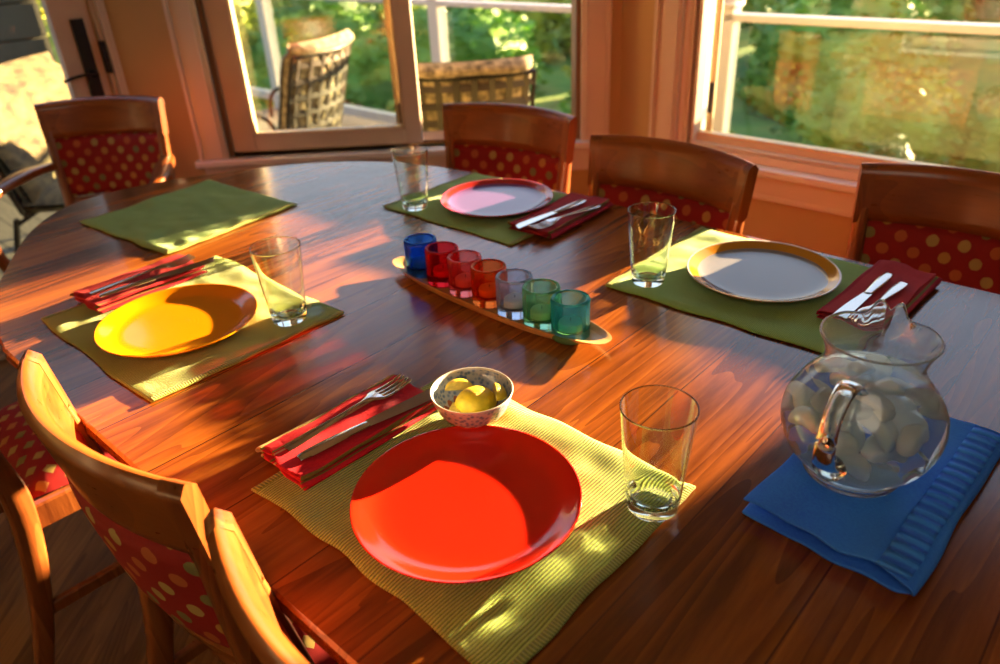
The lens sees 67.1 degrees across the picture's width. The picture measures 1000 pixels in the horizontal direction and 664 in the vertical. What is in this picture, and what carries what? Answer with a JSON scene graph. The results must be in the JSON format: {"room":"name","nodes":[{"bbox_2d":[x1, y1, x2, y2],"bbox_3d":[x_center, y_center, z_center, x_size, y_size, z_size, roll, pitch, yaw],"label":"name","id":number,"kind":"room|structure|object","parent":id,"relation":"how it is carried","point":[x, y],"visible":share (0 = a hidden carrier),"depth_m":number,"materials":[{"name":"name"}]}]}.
{"room":"dining room","nodes":[
{"label":"dining room","id":0,"kind":"room"},
{"bbox_2d":[0,0,55,63],"bbox_3d":[-4.773,-1.641,3.209,0.127,3.100,4.950,22,37,37],"label":"wall","id":1,"kind":"structure","parent":0,"point":[23,33],"depth_m":4.95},
{"bbox_2d":[0,359,222,663],"bbox_3d":[-0.211,1.296,0.615,7.846,0.120,6.230,-3,29,0],"label":"floor","id":2,"kind":"structure","parent":0,"point":[106,625],"depth_m":1.75,"materials":[{"name":"brown wood"}]},
{"bbox_2d":[0,401,125,663],"bbox_3d":[-0.928,0.211,1.619,0.462,0.875,0.558,22,37,37],"label":"dining chair","id":3,"kind":"object","parent":2,"relation":"on","point":[28,471],"visible":0.29,"depth_m":1.46,"materials":[{"name":"wood"}]},
{"bbox_2d":[0,95,175,272],"bbox_3d":[-1.331,-0.302,2.579,0.542,0.875,0.586,-4,29,-2],"label":"dining chair","id":4,"kind":"object","parent":2,"relation":"on","point":[97,144],"visible":0.55,"depth_m":2.62,"materials":[{"name":"brown wood"}]},
{"bbox_2d":[16,350,337,663],"bbox_3d":[-0.331,0.391,1.240,0.462,0.875,0.558,22,37,37],"label":"dining chair","id":5,"kind":"object","parent":2,"relation":"on","point":[152,524],"visible":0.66,"depth_m":0.89,"materials":[{"name":"brown wood"}]},
{"bbox_2d":[203,508,313,663],"bbox_3d":[0.038,0.538,0.940,0.462,0.875,0.558,22,37,37],"label":"dining chair","id":6,"kind":"object","parent":2,"relation":"on","point":[251,602],"visible":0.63,"depth_m":0.67,"materials":[{"name":"wood"}]},
{"bbox_2d":[0,161,999,663],"bbox_3d":[0.066,0.325,1.437,2.797,0.747,1.188,22,37,37],"label":"dining table","id":7,"kind":"object","parent":2,"relation":"on","point":[712,584],"visible":0.47,"depth_m":1.08,"materials":[{"name":"brown wood"}]},
{"bbox_2d":[80,179,296,253],"bbox_3d":[-0.757,-0.293,1.842,0.383,0.009,0.372,18,35,33],"label":"placemat","id":8,"kind":"object","parent":7,"relation":"on","point":[174,221],"visible":1,"depth_m":1.82,"materials":[{"name":"green fabric"}]},
{"bbox_2d":[41,256,343,402],"bbox_3d":[-0.557,-0.029,1.353,0.436,0.006,0.366,22,37,37],"label":"placemat","id":9,"kind":"object","parent":7,"relation":"on","point":[153,379],"visible":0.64,"depth_m":1.26,"materials":[{"name":"green fabric"}]},
{"bbox_2d":[70,254,207,313],"bbox_3d":[-0.700,-0.099,1.466,0.123,0.023,0.226,20,36,35],"label":"napkin","id":10,"kind":"object","parent":9,"relation":"on","point":[94,302],"visible":0.78,"depth_m":1.44,"materials":[{"name":"red fabric"}]},
{"bbox_2d":[88,254,194,294],"bbox_3d":[-0.690,-0.113,1.459,0.030,0.009,0.204,23,38,38],"label":"fork","id":11,"kind":"object","parent":10,"relation":"on","point":[177,262],"visible":1,"depth_m":1.47,"materials":[{"name":"metal"}]},
{"bbox_2d":[98,257,213,297],"bbox_3d":[-0.650,-0.106,1.446,0.226,0.007,0.023,-26,37,-36],"label":"table knife","id":12,"kind":"object","parent":10,"relation":"on","point":[210,260],"visible":1,"depth_m":1.44,"materials":[{"name":"metal"}]},
{"bbox_2d":[94,284,257,357],"bbox_3d":[-0.556,-0.017,1.310,0.268,0.020,0.268,-14,31,-20],"label":"plate","id":13,"kind":"object","parent":9,"relation":"on","point":[187,318],"visible":1,"depth_m":1.32,"materials":[{"name":"yellow ceramic"}]},
{"bbox_2d":[249,236,306,326],"bbox_3d":[-0.371,-0.083,1.287,0.084,0.138,0.084,-25,36,-34],"label":"drinking glass","id":14,"kind":"object","parent":9,"relation":"on","point":[277,261],"visible":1,"depth_m":1.27,"materials":[{"name":"clear glass"}]},
{"bbox_2d":[251,371,695,663],"bbox_3d":[-0.036,0.187,0.914,0.426,0.007,0.352,22,37,37],"label":"placemat","id":15,"kind":"object","parent":7,"relation":"on","point":[509,619],"visible":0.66,"depth_m":0.81,"materials":[{"name":"green fabric"}]},
{"bbox_2d":[255,374,436,490],"bbox_3d":[-0.199,0.126,1.015,0.112,0.023,0.237,23,38,38],"label":"napkin","id":16,"kind":"object","parent":15,"relation":"on","point":[307,473],"visible":0.8,"depth_m":0.99,"materials":[{"name":"red fabric"}]},
{"bbox_2d":[283,373,411,450],"bbox_3d":[-0.203,0.106,1.020,0.030,0.009,0.204,22,37,37],"label":"fork","id":17,"kind":"object","parent":16,"relation":"on","point":[373,395],"visible":1,"depth_m":1.02,"materials":[{"name":"metal"}]},
{"bbox_2d":[296,388,430,460],"bbox_3d":[-0.164,0.118,0.999,0.226,0.007,0.023,-25,36,-34],"label":"table knife","id":18,"kind":"object","parent":16,"relation":"on","point":[424,396],"visible":0.88,"depth_m":0.99,"materials":[{"name":"metal"}]},
{"bbox_2d":[350,425,581,583],"bbox_3d":[-0.039,0.196,0.878,0.268,0.020,0.268,10,32,22],"label":"plate","id":19,"kind":"object","parent":15,"relation":"on","point":[454,504],"visible":1,"depth_m":0.87,"materials":[{"name":"red ceramic"}]},
{"bbox_2d":[430,367,512,427],"bbox_3d":[-0.037,0.099,1.020,0.112,0.053,0.112,-3,29,0],"label":"bowl","id":20,"kind":"object","parent":15,"relation":"on","point":[442,400],"visible":0.69,"depth_m":1.03,"materials":[{"name":"ceramic"}]},
{"bbox_2d":[449,402,460,412],"bbox_3d":[-0.061,0.106,1.008,0.020,0.020,0.039,3,30,10],"label":"lemon wedge","id":21,"kind":"object","parent":20,"relation":"in","point":[453,408],"visible":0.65,"depth_m":1.00,"materials":[{"name":"yellow food"}]},
{"bbox_2d":[445,378,472,390],"bbox_3d":[-0.058,0.072,1.041,0.041,0.020,0.018,-11,30,-14],"label":"lemon wedge","id":22,"kind":"object","parent":20,"relation":"in","point":[455,384],"visible":0.92,"depth_m":1.03,"materials":[{"name":"yellow food"}]},
{"bbox_2d":[455,386,496,412],"bbox_3d":[-0.033,0.088,1.018,0.050,0.026,0.057,23,38,38],"label":"lemon","id":23,"kind":"object","parent":20,"relation":"in","point":[473,399],"visible":0.93,"depth_m":1.00,"materials":[{"name":"yellow food"}]},
{"bbox_2d":[493,383,506,400],"bbox_3d":[0.001,0.080,1.021,0.017,0.021,0.039,-7,29,-6],"label":"lemon wedge","id":24,"kind":"object","parent":20,"relation":"in","point":[499,391],"visible":1,"depth_m":1.01,"materials":[{"name":"yellow food"}]},
{"bbox_2d":[619,385,699,521],"bbox_3d":[0.173,0.139,0.836,0.084,0.138,0.084,-3,29,0],"label":"drinking glass","id":25,"kind":"object","parent":15,"relation":"on","point":[658,422],"visible":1,"depth_m":0.82,"materials":[{"name":"clear glass"}]},
{"bbox_2d":[382,172,566,245],"bbox_3d":[-0.021,-0.306,1.802,0.419,0.006,0.330,22,37,37],"label":"placemat","id":26,"kind":"object","parent":7,"relation":"on","point":[496,229],"visible":0.35,"depth_m":1.73,"materials":[{"name":"green fabric"}]},
{"bbox_2d":[391,145,427,210],"bbox_3d":[-0.205,-0.358,1.767,0.084,0.138,0.084,-19,33,-26],"label":"drinking glass","id":27,"kind":"object","parent":26,"relation":"on","point":[410,162],"visible":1,"depth_m":1.74,"materials":[{"name":"clear glass"}]},
{"bbox_2d":[440,178,552,217],"bbox_3d":[-0.007,-0.314,1.792,0.274,0.020,0.274,22,37,37],"label":"plate","id":28,"kind":"object","parent":26,"relation":"on","point":[500,197],"visible":1,"depth_m":1.81,"materials":[{"name":"ceramic"}]},
{"bbox_2d":[507,192,613,238],"bbox_3d":[0.141,-0.266,1.696,0.125,0.016,0.254,20,36,35],"label":"napkin","id":29,"kind":"object","parent":26,"relation":"on","point":[563,224],"visible":0.77,"depth_m":1.68,"materials":[{"name":"red fabric"}]},
{"bbox_2d":[516,199,586,228],"bbox_3d":[0.114,-0.264,1.673,0.226,0.007,0.023,-27,37,-36],"label":"table knife","id":30,"kind":"object","parent":29,"relation":"on","point":[575,203],"visible":1,"depth_m":1.67,"materials":[{"name":"metal"}]},
{"bbox_2d":[528,204,599,228],"bbox_3d":[0.144,-0.254,1.649,0.204,0.009,0.030,-25,36,-34],"label":"fork","id":31,"kind":"object","parent":29,"relation":"on","point":[551,221],"visible":1,"depth_m":1.63,"materials":[{"name":"metal"}]},
{"bbox_2d":[392,256,611,343],"bbox_3d":[-0.018,-0.057,1.342,0.524,0.020,0.094,23,38,39],"label":"wooden tray","id":32,"kind":"object","parent":7,"relation":"on","point":[598,335],"visible":0.32,"depth_m":1.28,"materials":[{"name":"brown wood"}]},
{"bbox_2d":[403,233,436,278],"bbox_3d":[-0.151,-0.146,1.449,0.063,0.070,0.063,-3,29,0],"label":"candle cup","id":33,"kind":"object","parent":32,"relation":"on","point":[414,244],"visible":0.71,"depth_m":1.43,"materials":[{"name":"blue glass"}]},
{"bbox_2d":[424,241,458,287],"bbox_3d":[-0.107,-0.126,1.409,0.063,0.070,0.063,-3,29,0],"label":"candle cup","id":34,"kind":"object","parent":32,"relation":"on","point":[436,253],"visible":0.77,"depth_m":1.39,"materials":[{"name":"red glass"}]},
{"bbox_2d":[446,250,481,297],"bbox_3d":[-0.063,-0.106,1.368,0.063,0.070,0.063,-3,29,0],"label":"candle cup","id":35,"kind":"object","parent":32,"relation":"on","point":[459,262],"visible":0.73,"depth_m":1.35,"materials":[{"name":"red glass"}]},
{"bbox_2d":[470,259,505,308],"bbox_3d":[-0.019,-0.085,1.327,0.063,0.070,0.063,-3,29,0],"label":"candle cup","id":36,"kind":"object","parent":32,"relation":"on","point":[483,272],"visible":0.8,"depth_m":1.31,"materials":[{"name":"orange glass"}]},
{"bbox_2d":[495,268,532,319],"bbox_3d":[0.025,-0.065,1.286,0.063,0.070,0.063,-3,29,0],"label":"candle cup","id":37,"kind":"object","parent":32,"relation":"on","point":[509,283],"visible":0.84,"depth_m":1.27,"materials":[{"name":"clear glass"}]},
{"bbox_2d":[522,278,560,331],"bbox_3d":[0.069,-0.044,1.245,0.063,0.070,0.063,-3,29,0],"label":"candle cup","id":38,"kind":"object","parent":32,"relation":"on","point":[536,293],"visible":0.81,"depth_m":1.23,"materials":[{"name":"green glass"}]},
{"bbox_2d":[550,289,590,344],"bbox_3d":[0.113,-0.024,1.204,0.063,0.070,0.063,-3,29,0],"label":"candle cup","id":39,"kind":"object","parent":32,"relation":"on","point":[570,308],"visible":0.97,"depth_m":1.19,"materials":[{"name":"teal glass"}]},
{"bbox_2d":[605,227,869,352],"bbox_3d":[0.476,-0.090,1.367,0.449,0.006,0.359,22,37,37],"label":"placemat","id":40,"kind":"object","parent":7,"relation":"on","point":[797,323],"visible":0.49,"depth_m":1.30,"materials":[{"name":"green fabric"}]},
{"bbox_2d":[628,202,675,287],"bbox_3d":[0.269,-0.154,1.356,0.084,0.138,0.084,2,29,9],"label":"drinking glass","id":41,"kind":"object","parent":40,"relation":"on","point":[651,224],"visible":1,"depth_m":1.33,"materials":[{"name":"clear glass"}]},
{"bbox_2d":[687,240,841,302],"bbox_3d":[0.477,-0.107,1.376,0.268,0.020,0.268,-10,30,-12],"label":"plate","id":42,"kind":"object","parent":40,"relation":"on","point":[751,270],"visible":1,"depth_m":1.39,"materials":[{"name":"ceramic"}]},
{"bbox_2d":[816,260,942,318],"bbox_3d":[0.650,-0.063,1.283,0.115,0.018,0.271,23,38,39],"label":"napkin","id":43,"kind":"object","parent":40,"relation":"on","point":[921,284],"visible":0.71,"depth_m":1.30,"materials":[{"name":"red fabric"}]},
{"bbox_2d":[835,272,892,312],"bbox_3d":[0.609,-0.061,1.263,0.023,0.007,0.226,23,38,38],"label":"table knife","id":44,"kind":"object","parent":43,"relation":"on","point":[854,304],"visible":0.81,"depth_m":1.26,"materials":[{"name":"metal"}]},
{"bbox_2d":[857,282,907,311],"bbox_3d":[0.622,-0.049,1.237,0.204,0.009,0.030,-28,37,-37],"label":"fork","id":45,"kind":"object","parent":43,"relation":"on","point":[898,286],"visible":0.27,"depth_m":1.27,"materials":[{"name":"metal"}]},
{"bbox_2d":[742,417,999,595],"bbox_3d":[0.447,0.167,0.889,0.327,0.026,0.199,-28,37,-37],"label":"folded cloth","id":46,"kind":"object","parent":7,"relation":"on","point":[897,539],"visible":0.73,"depth_m":0.82,"materials":[{"name":"blue fabric"}]},
{"bbox_2d":[780,299,949,497],"bbox_3d":[0.407,0.077,0.840,0.175,0.189,0.175,-3,29,0],"label":"water pitcher","id":47,"kind":"object","parent":46,"relation":"on","point":[858,427],"visible":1,"depth_m":0.79,"materials":[{"name":"clear glass"}]},
{"bbox_2d":[845,351,907,363],"bbox_3d":[0.408,0.100,0.853,0.168,0.113,0.168,-9,30,-11],"label":"water","id":48,"kind":"object","parent":47,"relation":"in","point":[872,356],"visible":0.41,"depth_m":0.86,"materials":[{"name":"clear liquid"}]},
{"bbox_2d":[443,103,577,193],"bbox_3d":[-0.071,-0.172,2.229,0.462,0.875,0.558,15,34,29],"label":"dining chair","id":49,"kind":"object","parent":2,"relation":"on","point":[501,140],"visible":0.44,"depth_m":2.23,"materials":[{"name":"wood"}]},
{"bbox_2d":[588,134,758,233],"bbox_3d":[0.266,0.028,1.838,0.462,0.875,0.558,23,38,39],"label":"dining chair","id":50,"kind":"object","parent":2,"relation":"on","point":[706,186],"visible":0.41,"depth_m":1.79,"materials":[{"name":"wood"}]},
{"bbox_2d":[845,163,999,294],"bbox_3d":[0.817,0.165,1.541,0.462,0.875,0.558,21,37,36],"label":"dining chair","id":51,"kind":"object","parent":2,"relation":"on","point":[942,221],"visible":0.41,"depth_m":1.56,"materials":[{"name":"wood"}]},
{"bbox_2d":[85,0,622,195],"bbox_3d":[-0.507,-1.403,2.645,1.990,2.650,0.150,-3,29,0],"label":"wall","id":52,"kind":"structure","parent":0,"point":[140,31],"depth_m":2.79,"materials":[{"name":"orange paint"}]},
{"bbox_2d":[162,0,611,174],"bbox_3d":[-0.405,-1.399,2.653,1.620,1.706,0.245,-3,29,0],"label":"window","id":53,"kind":"structure","parent":52,"relation":"in","point":[591,20],"depth_m":2.84,"materials":[{"name":"paint"}]},
{"bbox_2d":[619,0,851,257],"bbox_3d":[2.034,-0.822,1.365,4.314,2.650,0.150,22,37,37],"label":"wall","id":54,"kind":"structure","parent":0,"point":[817,231],"depth_m":2.68,"materials":[{"name":"orange paint"}]},
{"bbox_2d":[648,0,957,217],"bbox_3d":[1.220,-1.131,2.031,1.735,1.716,0.255,22,37,37],"label":"window","id":55,"kind":"structure","parent":54,"relation":"in","point":[821,179],"depth_m":2.59,"materials":[{"name":"paint"}]},
{"bbox_3d":[-2.606,-0.699,1.570,0.150,2.650,3.443,22,37,37],"label":"wall","id":56,"kind":"structure","parent":0,"visible":0},
{"bbox_2d":[0,0,128,360],"bbox_3d":[-1.802,-0.958,2.427,0.217,2.200,1.145,22,37,37],"label":"door","id":57,"kind":"structure","parent":56,"relation":"in","point":[69,22],"depth_m":2.69,"materials":[{"name":"paint"}]},
{"label":"outside","id":58,"kind":"structure","parent":0,"visible":0},
{"bbox_2d":[0,107,390,279],"bbox_3d":[-0.729,0.493,2.252,9.100,0.060,6.500,22,37,37],"label":"deck","id":59,"kind":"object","parent":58,"point":[8,211],"depth_m":4.52,"materials":[{"name":"wood"}]},
{"bbox_2d":[0,52,100,253],"bbox_3d":[-2.054,-0.853,3.789,0.762,0.943,1.166,-4,29,-2],"label":"patio chair","id":60,"kind":"object","parent":59,"relation":"on","point":[27,81],"visible":0.35,"depth_m":3.54,"materials":[{"name":"black iron"},{"name":"fabric"}]},
{"bbox_2d":[0,52,70,208],"bbox_3d":[-2.282,-1.006,3.688,0.320,0.558,0.944,-4,29,-2],"label":"cushion","id":61,"kind":"object","parent":60,"relation":"on","point":[27,81],"depth_m":3.58,"materials":[{"name":"beige fabric"}]},
{"bbox_2d":[21,178,100,212],"bbox_3d":[-1.964,-0.799,3.824,0.502,0.093,0.924,-4,29,-2],"label":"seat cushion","id":62,"kind":"object","parent":60,"relation":"on","point":[48,197],"depth_m":3.44,"materials":[{"name":"grey fabric"}]},
{"bbox_2d":[255,29,353,130],"bbox_3d":[-1.191,-1.177,4.283,0.770,0.953,0.664,9,31,20],"label":"patio chair","id":63,"kind":"object","parent":59,"relation":"on","point":[313,73],"visible":0.66,"depth_m":3.98,"materials":[{"name":"wicker"}]},
{"bbox_2d":[257,117,277,130],"bbox_3d":[-1.270,-1.130,4.347,0.508,0.094,0.526,9,31,20],"label":"seat cushion","id":64,"kind":"object","parent":63,"relation":"on","point":[262,125],"depth_m":4.40,"materials":[{"name":"fabric"}]},
{"bbox_2d":[416,54,536,130],"bbox_3d":[-0.137,-0.897,3.701,0.650,0.933,0.753,-6,29,-5],"label":"patio chair","id":65,"kind":"object","parent":59,"relation":"on","point":[507,80],"visible":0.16,"depth_m":3.24,"materials":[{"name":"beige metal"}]},
{"bbox_2d":[249,0,999,132],"bbox_3d":[0.380,-1.541,4.651,10.800,1.065,0.112,22,37,37],"label":"railing","id":66,"kind":"object","parent":59,"relation":"on","point":[732,14],"visible":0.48,"depth_m":3.99,"materials":[{"name":"paint"}]},
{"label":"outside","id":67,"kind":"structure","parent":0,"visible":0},
{"bbox_2d":[243,0,999,141],"bbox_3d":[-1.362,-26.581,56.137,140.000,1.163,120.000,-3,29,0],"label":"foliage","id":68,"kind":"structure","parent":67,"point":[976,64],"depth_m":18.44,"materials":[{"name":"green plant"}]},
{"bbox_2d":[35,0,46,24],"bbox_3d":[-13.861,-7.679,19.371,5.543,3.428,5.540,-19,33,-26],"label":"shrub","id":69,"kind":"object","parent":68,"relation":"on","point":[38,2],"visible":0.02,"depth_m":19.54,"materials":[{"name":"plant"}]},
{"bbox_2d":[45,23,60,64],"bbox_3d":[-8.755,-5.856,16.689,4.110,2.537,4.104,-7,29,-8],"label":"shrub","id":70,"kind":"object","parent":68,"relation":"on","point":[48,35],"visible":0.02,"depth_m":15.47,"materials":[{"name":"green plant"}]},
{"bbox_2d":[232,0,259,54],"bbox_3d":[-11.918,-11.958,26.987,7.010,4.336,7.006,-6,29,-5],"label":"shrub","id":71,"kind":"object","parent":68,"relation":"on","point":[246,16],"visible":0.1,"depth_m":26.80,"materials":[{"name":"plant"}]},
{"bbox_2d":[274,99,362,106],"bbox_3d":[-3.304,-3.587,13.349,2.540,1.522,2.611,1,29,7],"label":"shrub","id":72,"kind":"object","parent":68,"relation":"on","point":[345,100],"visible":0.02,"depth_m":12.99,"materials":[{"name":"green plant"}]},
{"bbox_2d":[250,0,387,51],"bbox_3d":[-5.269,-9.040,22.646,4.501,2.709,4.609,-19,33,-26],"label":"shrub","id":73,"kind":"object","parent":68,"relation":"on","point":[286,8],"visible":0.13,"depth_m":22.16,"materials":[{"name":"green plant"}]},
{"bbox_2d":[245,0,393,111],"bbox_3d":[-4.264,-6.481,17.701,4.042,2.586,4.304,-13,31,-18],"label":"shrub","id":74,"kind":"object","parent":68,"relation":"on","point":[369,79],"visible":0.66,"depth_m":16.84,"materials":[{"name":"green plant"}]},
{"bbox_2d":[270,0,423,17],"bbox_3d":[-6.737,-14.643,30.984,6.624,4.099,6.627,4,30,13],"label":"shrub","id":75,"kind":"object","parent":68,"relation":"on","point":[274,3],"visible":0.06,"depth_m":30.11,"materials":[{"name":"green plant"}]},
{"bbox_2d":[385,100,394,112],"bbox_3d":[-0.920,-4.030,13.921,2.594,1.604,2.592,2,29,10],"label":"shrub","id":76,"kind":"object","parent":68,"relation":"on","point":[392,106],"visible":0.02,"depth_m":14.07,"materials":[{"name":"green plant"}]},
{"bbox_2d":[386,0,554,96],"bbox_3d":[-0.949,-7.085,18.630,4.439,2.667,4.168,6,30,15],"label":"shrub","id":77,"kind":"object","parent":68,"relation":"on","point":[474,34],"visible":0.41,"depth_m":17.58,"materials":[{"name":"green plant"}]},
{"bbox_2d":[447,0,562,62],"bbox_3d":[-0.306,-9.582,23.120,4.255,2.634,4.258,21,37,37],"label":"shrub","id":78,"kind":"object","parent":68,"relation":"on","point":[543,25],"visible":0.23,"depth_m":22.57,"materials":[{"name":"leaves"},{"name":"wood"}]},
{"bbox_2d":[542,0,570,22],"bbox_3d":[2.008,-14.213,29.794,5.575,3.448,5.572,3,30,11],"label":"shrub","id":79,"kind":"object","parent":68,"relation":"on","point":[556,16],"visible":0.08,"depth_m":28.35,"materials":[{"name":"green plant"}]},
{"bbox_2d":[556,91,570,114],"bbox_3d":[2.297,-3.843,13.350,2.704,1.730,2.879,-13,31,-18],"label":"shrub","id":80,"kind":"object","parent":68,"relation":"on","point":[566,109],"visible":0.02,"depth_m":13.68,"materials":[{"name":"green plant"}]},
{"bbox_2d":[552,0,716,54],"bbox_3d":[4.338,-10.204,23.034,5.252,3.250,5.255,-16,31,-22],"label":"shrub","id":81,"kind":"object","parent":68,"relation":"on","point":[565,36],"visible":0.08,"depth_m":23.35,"materials":[{"name":"leaves"},{"name":"wood"}]},
{"bbox_2d":[560,55,711,94],"bbox_3d":[3.422,-6.552,17.673,3.525,2.180,3.523,22,37,37],"label":"shrub","id":82,"kind":"object","parent":68,"relation":"on","point":[565,68],"visible":0.02,"depth_m":17.88,"materials":[{"name":"green plant"}]},
{"bbox_2d":[737,0,786,27],"bbox_3d":[7.473,-13.194,27.605,6.259,3.760,5.876,8,31,18],"label":"shrub","id":83,"kind":"object","parent":68,"relation":"on","point":[751,6],"visible":0.19,"depth_m":26.51,"materials":[{"name":"green plant"}]},
{"bbox_2d":[735,0,955,120],"bbox_3d":[7.147,-6.087,15.864,4.386,2.806,4.672,12,32,24],"label":"shrub","id":84,"kind":"object","parent":68,"relation":"on","point":[785,57],"visible":0.65,"depth_m":14.88,"materials":[{"name":"green plant"}]},
{"bbox_2d":[768,46,966,164],"bbox_3d":[6.516,-3.940,13.161,3.293,1.978,3.092,20,37,36],"label":"shrub","id":85,"kind":"object","parent":68,"relation":"on","point":[867,97],"visible":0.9,"depth_m":12.41,"materials":[{"name":"green plant"}]},
{"bbox_2d":[852,133,954,166],"bbox_3d":[5.382,-1.995,10.461,2.325,1.366,2.270,-16,32,-22],"label":"shrub","id":86,"kind":"object","parent":68,"relation":"on","point":[899,149],"visible":0.1,"depth_m":10.29,"materials":[{"name":"green plant"}]},
{"bbox_2d":[914,0,981,55],"bbox_3d":[10.053,-8.971,19.883,4.996,3.002,4.691,13,33,26],"label":"shrub","id":87,"kind":"object","parent":68,"relation":"on","point":[943,10],"visible":0.2,"depth_m":18.98,"materials":[{"name":"green plant"}]},
{"bbox_2d":[950,85,999,172],"bbox_3d":[8.650,-3.466,12.585,2.475,1.584,2.636,4,30,12],"label":"shrub","id":88,"kind":"object","parent":68,"relation":"on","point":[980,127],"visible":0.73,"depth_m":12.33,"materials":[{"name":"green plant"}]},
{"bbox_2d":[960,0,999,19],"bbox_3d":[18.757,-12.949,25.873,6.927,4.170,7.095,-26,36,-35],"label":"shrub","id":89,"kind":"object","parent":68,"relation":"on","point":[985,9],"visible":0.28,"depth_m":25.40,"materials":[{"name":"green plant"}]},
{"bbox_2d":[989,0,999,23],"bbox_3d":[15.812,-9.119,19.037,5.698,3.349,5.564,9,31,21],"label":"shrub","id":90,"kind":"object","parent":68,"relation":"on","point":[997,5],"visible":0.77,"depth_m":20.38,"materials":[{"name":"green plant"}]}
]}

